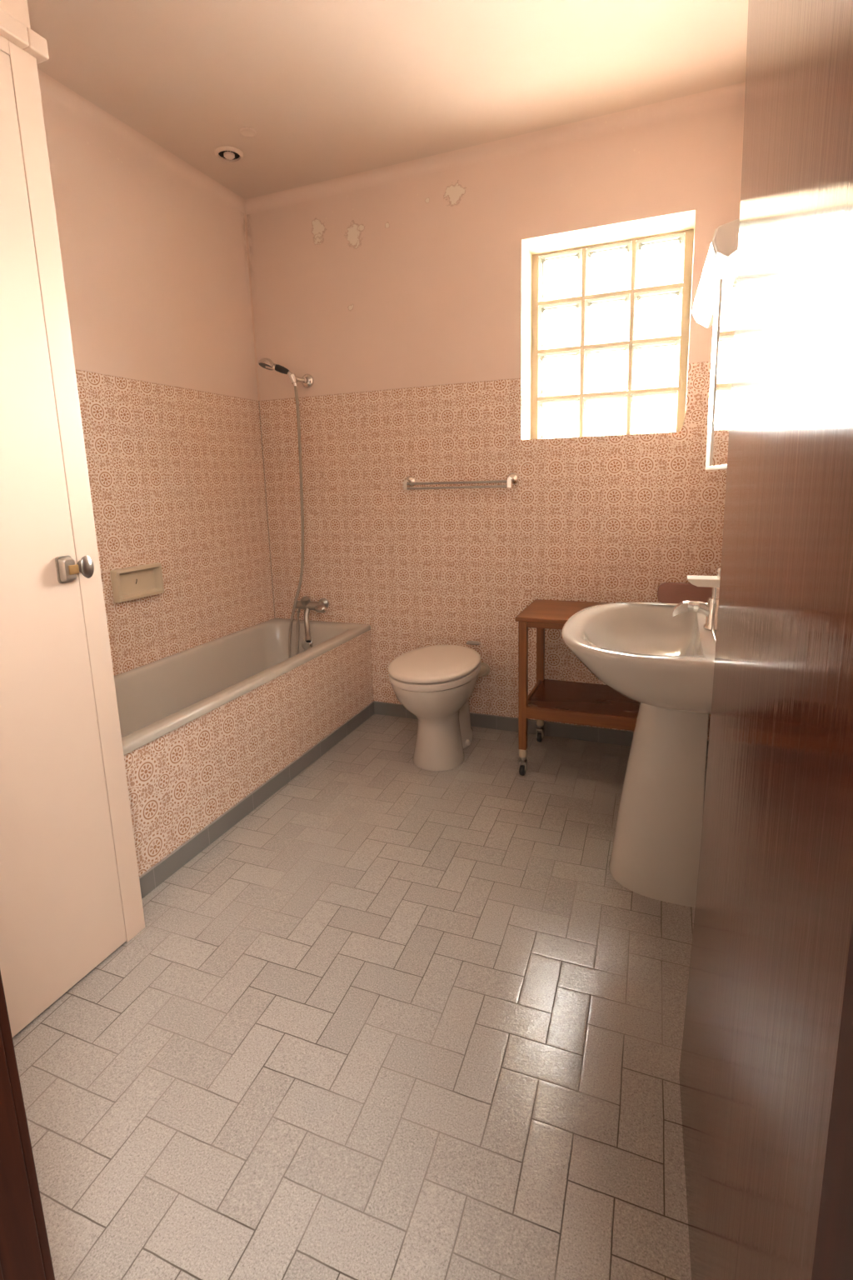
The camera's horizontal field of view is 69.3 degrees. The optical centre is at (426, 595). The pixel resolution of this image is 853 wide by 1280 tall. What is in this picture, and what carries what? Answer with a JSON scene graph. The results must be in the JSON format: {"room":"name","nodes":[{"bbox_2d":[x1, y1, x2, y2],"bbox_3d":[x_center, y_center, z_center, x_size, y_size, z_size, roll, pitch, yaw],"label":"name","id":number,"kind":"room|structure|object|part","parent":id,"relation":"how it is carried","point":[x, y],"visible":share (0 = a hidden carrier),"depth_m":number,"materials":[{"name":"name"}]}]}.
{"room":"bathroom","nodes":[
{"label":"bathroom","id":0,"kind":"room"},
{"bbox_2d":[40,91,274,675],"bbox_3d":[-1.360,-0.447,2.204,0.100,2.578,2.420,3,11,22],"label":"wall","id":1,"kind":"structure","parent":0,"point":[156,266],"depth_m":2.62,"materials":[{"name":"pink tile"}]},
{"bbox_2d":[110,562,164,603],"bbox_3d":[-1.179,-0.056,2.528,0.032,0.130,0.236,3,11,22],"label":"soap dish","id":2,"kind":"object","parent":1,"relation":"attached to","point":[130,583],"visible":1,"depth_m":2.53,"materials":[{"name":"beige ceramic"}]},
{"bbox_2d":[37,69,244,213],"bbox_3d":[-1.330,-1.691,1.944,0.040,0.040,2.420,3,11,22],"label":"trim","id":3,"kind":"structure","parent":1,"relation":"attached to","point":[50,87],"depth_m":2.41,"materials":[{"name":"pink paint"}]},
{"bbox_2d":[12,714,707,1279],"bbox_3d":[-0.165,0.899,2.118,2.501,0.100,2.900,3,11,22],"label":"floor","id":4,"kind":"structure","parent":0,"point":[399,1019],"depth_m":1.35,"materials":[{"name":"tile"}]},
{"bbox_2d":[0,0,144,1037],"bbox_3d":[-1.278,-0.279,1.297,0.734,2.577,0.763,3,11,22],"label":"door","id":5,"kind":"structure","parent":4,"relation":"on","point":[71,896],"depth_m":1.42,"materials":[{"name":"beige paint"}]},
{"bbox_3d":[-1.323,-1.351,1.090,0.708,0.392,0.741,3,11,22],"label":"panel","id":6,"kind":"part","parent":5,"relation":"part of","materials":[{"name":"beige paint"}]},
{"bbox_3d":[-1.305,-1.140,1.136,0.726,0.039,0.763,3,11,22],"label":"cornice","id":7,"kind":"part","parent":5,"relation":"part of","materials":[{"name":"beige paint"}]},
{"bbox_3d":[-0.828,-0.070,1.497,0.028,0.056,0.035,3,11,22],"label":"knob","id":8,"kind":"part","parent":5,"relation":"part of","materials":[{"name":"metal"}]},
{"bbox_2d":[114,618,373,876],"bbox_3d":[-0.868,0.527,2.609,0.599,0.489,1.669,3,11,22],"label":"bathtub","id":9,"kind":"object","parent":4,"relation":"on","point":[205,726],"visible":0.74,"depth_m":2.46,"materials":[{"name":"pink tile"}]},
{"bbox_2d":[139,701,374,899],"bbox_3d":[-0.591,0.747,2.533,0.012,0.069,1.659,3,11,22],"label":"baseboard","id":10,"kind":"structure","parent":9,"relation":"attached to","point":[173,862],"depth_m":2.28,"materials":[{"name":"grey tile"}]},
{"bbox_2d":[388,640,489,770],"bbox_3d":[0.059,0.482,2.807,0.384,0.452,0.607,3,11,22],"label":"toilet","id":11,"kind":"object","parent":4,"relation":"on","point":[436,683],"visible":1,"depth_m":2.63,"materials":[{"name":"beige ceramic"}]},
{"bbox_3d":[0.036,0.331,2.733,0.382,0.035,0.504,3,11,22],"label":"seat","id":12,"kind":"part","parent":11,"relation":"part of","materials":[{"name":"beige plastic"}]},
{"bbox_3d":[0.035,0.297,2.725,0.384,0.034,0.507,3,11,22],"label":"lid","id":13,"kind":"part","parent":11,"relation":"part of","materials":[{"name":"beige plastic"}]},
{"bbox_3d":[0.042,0.531,2.770,0.364,0.372,0.484,3,11,22],"label":"bowl","id":14,"kind":"part","parent":11,"relation":"part of","materials":[{"name":"beige ceramic"}]},
{"bbox_3d":[0.224,0.226,2.956,0.065,0.012,0.030,3,11,22],"label":"flush lever","id":15,"kind":"part","parent":11,"relation":"part of","materials":[{"name":"metal"}]},
{"bbox_2d":[515,599,639,775],"bbox_3d":[0.754,0.397,2.554,0.700,0.674,0.397,3,11,22],"label":"trolley","id":16,"kind":"object","parent":4,"relation":"on","point":[575,702],"visible":0.57,"depth_m":2.52,"materials":[{"name":"brown wood"}]},
{"bbox_3d":[0.393,0.366,2.509,0.033,0.542,0.033,3,11,22],"label":"leg","id":17,"kind":"part","parent":16,"relation":"part of","materials":[{"name":"brown wood"}]},
{"bbox_3d":[0.523,0.303,2.828,0.033,0.542,0.033,3,11,22],"label":"leg","id":18,"kind":"part","parent":16,"relation":"part of","materials":[{"name":"brown wood"}]},
{"bbox_3d":[0.748,0.094,2.503,0.660,0.024,0.368,3,11,22],"label":"rail","id":19,"kind":"part","parent":16,"relation":"part of","materials":[{"name":"brown wood"}]},
{"bbox_2d":[527,679,639,717],"bbox_3d":[0.759,0.440,2.570,0.616,0.020,0.368,3,11,22],"label":"shelf","id":20,"kind":"object","parent":16,"relation":"attached to","point":[548,698],"depth_m":2.55,"materials":[{"name":"brown wood"}]},
{"bbox_2d":[657,582,712,603],"bbox_3d":[1.087,-0.009,2.594,0.217,0.088,0.033,3,11,22],"label":"board","id":21,"kind":"object","parent":16,"relation":"on","point":[670,592],"visible":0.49,"depth_m":2.59,"materials":[{"name":"brown wood"}]},
{"bbox_2d":[561,601,716,907],"bbox_3d":[0.665,0.472,1.854,0.498,0.791,0.700,3,11,22],"label":"washbasin","id":22,"kind":"object","parent":4,"relation":"on","point":[653,657],"visible":0.9,"depth_m":1.76,"materials":[{"name":"beige ceramic"}]},
{"bbox_2d":[561,601,716,714],"bbox_3d":[0.657,0.185,1.800,0.498,0.206,0.700,3,11,22],"label":"basin","id":23,"kind":"object","parent":22,"relation":"in","point":[652,657],"depth_m":1.62,"materials":[{"name":"beige ceramic"}]},
{"bbox_2d":[673,567,720,641],"bbox_3d":[0.712,0.029,1.600,0.133,0.172,0.332,3,11,22],"label":"tap","id":24,"kind":"object","parent":22,"relation":"on","point":[710,609],"visible":0.83,"depth_m":1.70,"materials":[{"name":"silver metal"}]},
{"bbox_3d":[0.751,0.036,1.733,0.108,0.046,0.040,3,11,22],"label":"spout","id":25,"kind":"part","parent":24,"relation":"part of","materials":[{"name":"silver metal"}]},
{"bbox_3d":[0.766,-0.040,1.711,0.082,0.024,0.064,3,11,22],"label":"lever","id":26,"kind":"part","parent":24,"relation":"part of","materials":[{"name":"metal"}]},
{"bbox_3d":[0.804,-0.032,1.697,0.033,0.093,0.026,3,11,22],"label":"lever stem","id":27,"kind":"part","parent":24,"relation":"part of","materials":[{"name":"silver metal"}]},
{"bbox_2d":[27,0,748,199],"bbox_3d":[-0.239,-1.731,1.619,2.501,0.100,2.930,3,11,22],"label":"ceiling","id":28,"kind":"structure","parent":0,"point":[328,89],"depth_m":2.07,"materials":[{"name":"paint"}]},
{"bbox_2d":[214,145,243,162],"bbox_3d":[-0.822,-1.832,2.571,0.116,0.020,0.116,3,11,22],"label":"ceiling vent","id":29,"kind":"object","parent":28,"relation":"in","point":[227,153],"visible":1,"depth_m":2.56,"materials":[{"name":"paint"}]},
{"bbox_2d":[239,126,256,137],"bbox_3d":[-0.699,-1.813,2.415,0.068,0.006,0.068,3,11,22],"label":"cover plate","id":30,"kind":"object","parent":28,"relation":"attached to","point":[248,132],"visible":1,"depth_m":2.41,"materials":[{"name":"paint"}]},
{"bbox_2d":[245,103,744,740],"bbox_3d":[0.269,-0.647,3.027,2.501,2.578,0.360,3,11,22],"label":"wall","id":31,"kind":"structure","parent":0,"point":[406,304],"depth_m":2.84,"materials":[{"name":"paint"}]},
{"bbox_2d":[258,357,304,658],"bbox_3d":[-0.712,-0.383,3.177,0.187,1.596,0.083,-3,11,-8],"label":"shower","id":32,"kind":"object","parent":31,"relation":"attached to","point":[267,363],"visible":0.91,"depth_m":3.15,"materials":[{"name":"silver metal"}]},
{"bbox_3d":[-0.785,-1.128,3.029,0.075,0.034,0.074,3,11,22],"label":"spray plate","id":33,"kind":"part","parent":32,"relation":"part of","materials":[{"name":"grey plastic"}]},
{"bbox_3d":[-0.660,-1.065,3.030,0.046,0.073,0.025,-2,11,-3],"label":"stem","id":34,"kind":"part","parent":32,"relation":"part of","materials":[{"name":"silver metal"}]},
{"bbox_2d":[288,373,314,388],"bbox_3d":[-0.628,-1.070,3.066,0.124,0.068,0.061,-10,13,-36],"label":"wall bracket","id":35,"kind":"object","parent":31,"relation":"attached to","point":[307,381],"visible":1,"depth_m":3.06,"materials":[{"name":"silver metal"}]},
{"bbox_3d":[-0.601,-1.073,3.075,0.068,0.068,0.041,3,11,22],"label":"wall plate","id":36,"kind":"part","parent":35,"relation":"part of","materials":[{"name":"silver metal"}]},
{"bbox_2d":[295,596,329,643],"bbox_3d":[-0.610,0.119,3.242,0.215,0.227,0.176,3,11,22],"label":"mixer tap","id":37,"kind":"object","parent":31,"relation":"attached to","point":[322,606],"visible":0.98,"depth_m":3.23,"materials":[{"name":"metal"}]},
{"bbox_3d":[-0.621,0.150,3.220,0.038,0.174,0.131,-3,11,-8],"label":"spout","id":38,"kind":"part","parent":37,"relation":"part of","materials":[{"name":"metal"}]},
{"bbox_3d":[-0.552,0.067,3.210,0.038,0.041,0.092,-11,14,-42],"label":"handle","id":39,"kind":"part","parent":37,"relation":"part of","materials":[{"name":"silver metal"}]},
{"bbox_2d":[403,473,518,489],"bbox_3d":[0.145,-0.530,2.864,0.558,0.063,0.072,3,11,22],"label":"towel rail","id":40,"kind":"object","parent":31,"relation":"attached to","point":[512,478],"visible":1,"depth_m":2.84,"materials":[{"name":"silver metal"}]},
{"bbox_2d":[244,82,745,214],"bbox_3d":[0.137,-1.855,2.619,2.251,0.045,0.045,3,11,22],"label":"trim","id":41,"kind":"structure","parent":31,"relation":"attached to","point":[732,95],"depth_m":2.54,"materials":[{"name":"pink paint"}]},
{"bbox_2d":[373,700,709,756],"bbox_3d":[0.477,0.631,2.993,1.677,0.069,0.012,3,11,22],"label":"baseboard","id":42,"kind":"structure","parent":31,"relation":"attached to","point":[487,721],"depth_m":2.95,"materials":[{"name":"grey tile"}]},
{"bbox_2d":[531,229,694,439],"bbox_3d":[0.824,-1.133,2.799,0.676,0.823,0.128,3,11,22],"label":"window","id":43,"kind":"structure","parent":31,"relation":"in","point":[633,291],"depth_m":2.73,"materials":[{"name":"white glass"}]},
{"bbox_3d":[-0.720,-0.163,0.595,2.501,2.578,0.140,3,11,22],"label":"wall","id":44,"kind":"structure","parent":0,"visible":0},
{"bbox_2d":[0,970,54,1279],"bbox_3d":[-0.558,0.071,0.569,0.085,2.120,0.177,3,11,22],"label":"trim","id":45,"kind":"structure","parent":44,"relation":"attached to","point":[25,1254],"depth_m":0.73,"materials":[{"name":"brown wood"}]},
{"bbox_2d":[679,0,852,1279],"bbox_3d":[0.381,0.057,0.688,0.058,2.037,0.827,2,11,19],"label":"door","id":46,"kind":"structure","parent":44,"relation":"in","point":[774,907],"depth_m":0.53,"materials":[{"name":"brown wood"}]},
{"bbox_2d":[811,915,852,1279],"bbox_3d":[-0.145,0.105,0.409,0.823,2.090,0.150,3,11,22],"label":"trim","id":47,"kind":"structure","parent":44,"relation":"attached to","point":[833,1256],"depth_m":0.30,"materials":[{"name":"brown wood"}]},
{"bbox_3d":[0.822,-0.344,1.337,0.100,2.578,2.420,3,11,22],"label":"wall","id":48,"kind":"structure","parent":0,"visible":0},
{"bbox_2d":[692,218,739,328],"bbox_3d":[0.903,-0.951,1.853,0.183,0.171,0.500,3,11,22],"label":"wall lamp","id":49,"kind":"object","parent":48,"relation":"attached to","point":[725,236],"visible":0.48,"depth_m":1.75,"materials":[{"name":"beige plastic"}]},
{"bbox_2d":[692,228,717,320],"bbox_3d":[0.844,-0.957,1.876,0.021,0.128,0.473,2,11,17],"label":"diffuser","id":50,"kind":"object","parent":49,"relation":"attached to","point":[706,299],"depth_m":1.87,"materials":[{"name":"white"}]},
{"bbox_2d":[705,233,739,469],"bbox_3d":[0.836,-0.614,1.640,0.121,0.544,0.760,3,11,22],"label":"mirror","id":51,"kind":"object","parent":48,"relation":"attached to","point":[725,308],"visible":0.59,"depth_m":1.66,"materials":[{"name":"beige mirror"}]},
{"bbox_3d":[0.760,-0.598,1.564,0.011,0.544,0.561,2,11,19],"label":"frame","id":52,"kind":"part","parent":51,"relation":"part of","materials":[{"name":"beige plastic"}]}
]}

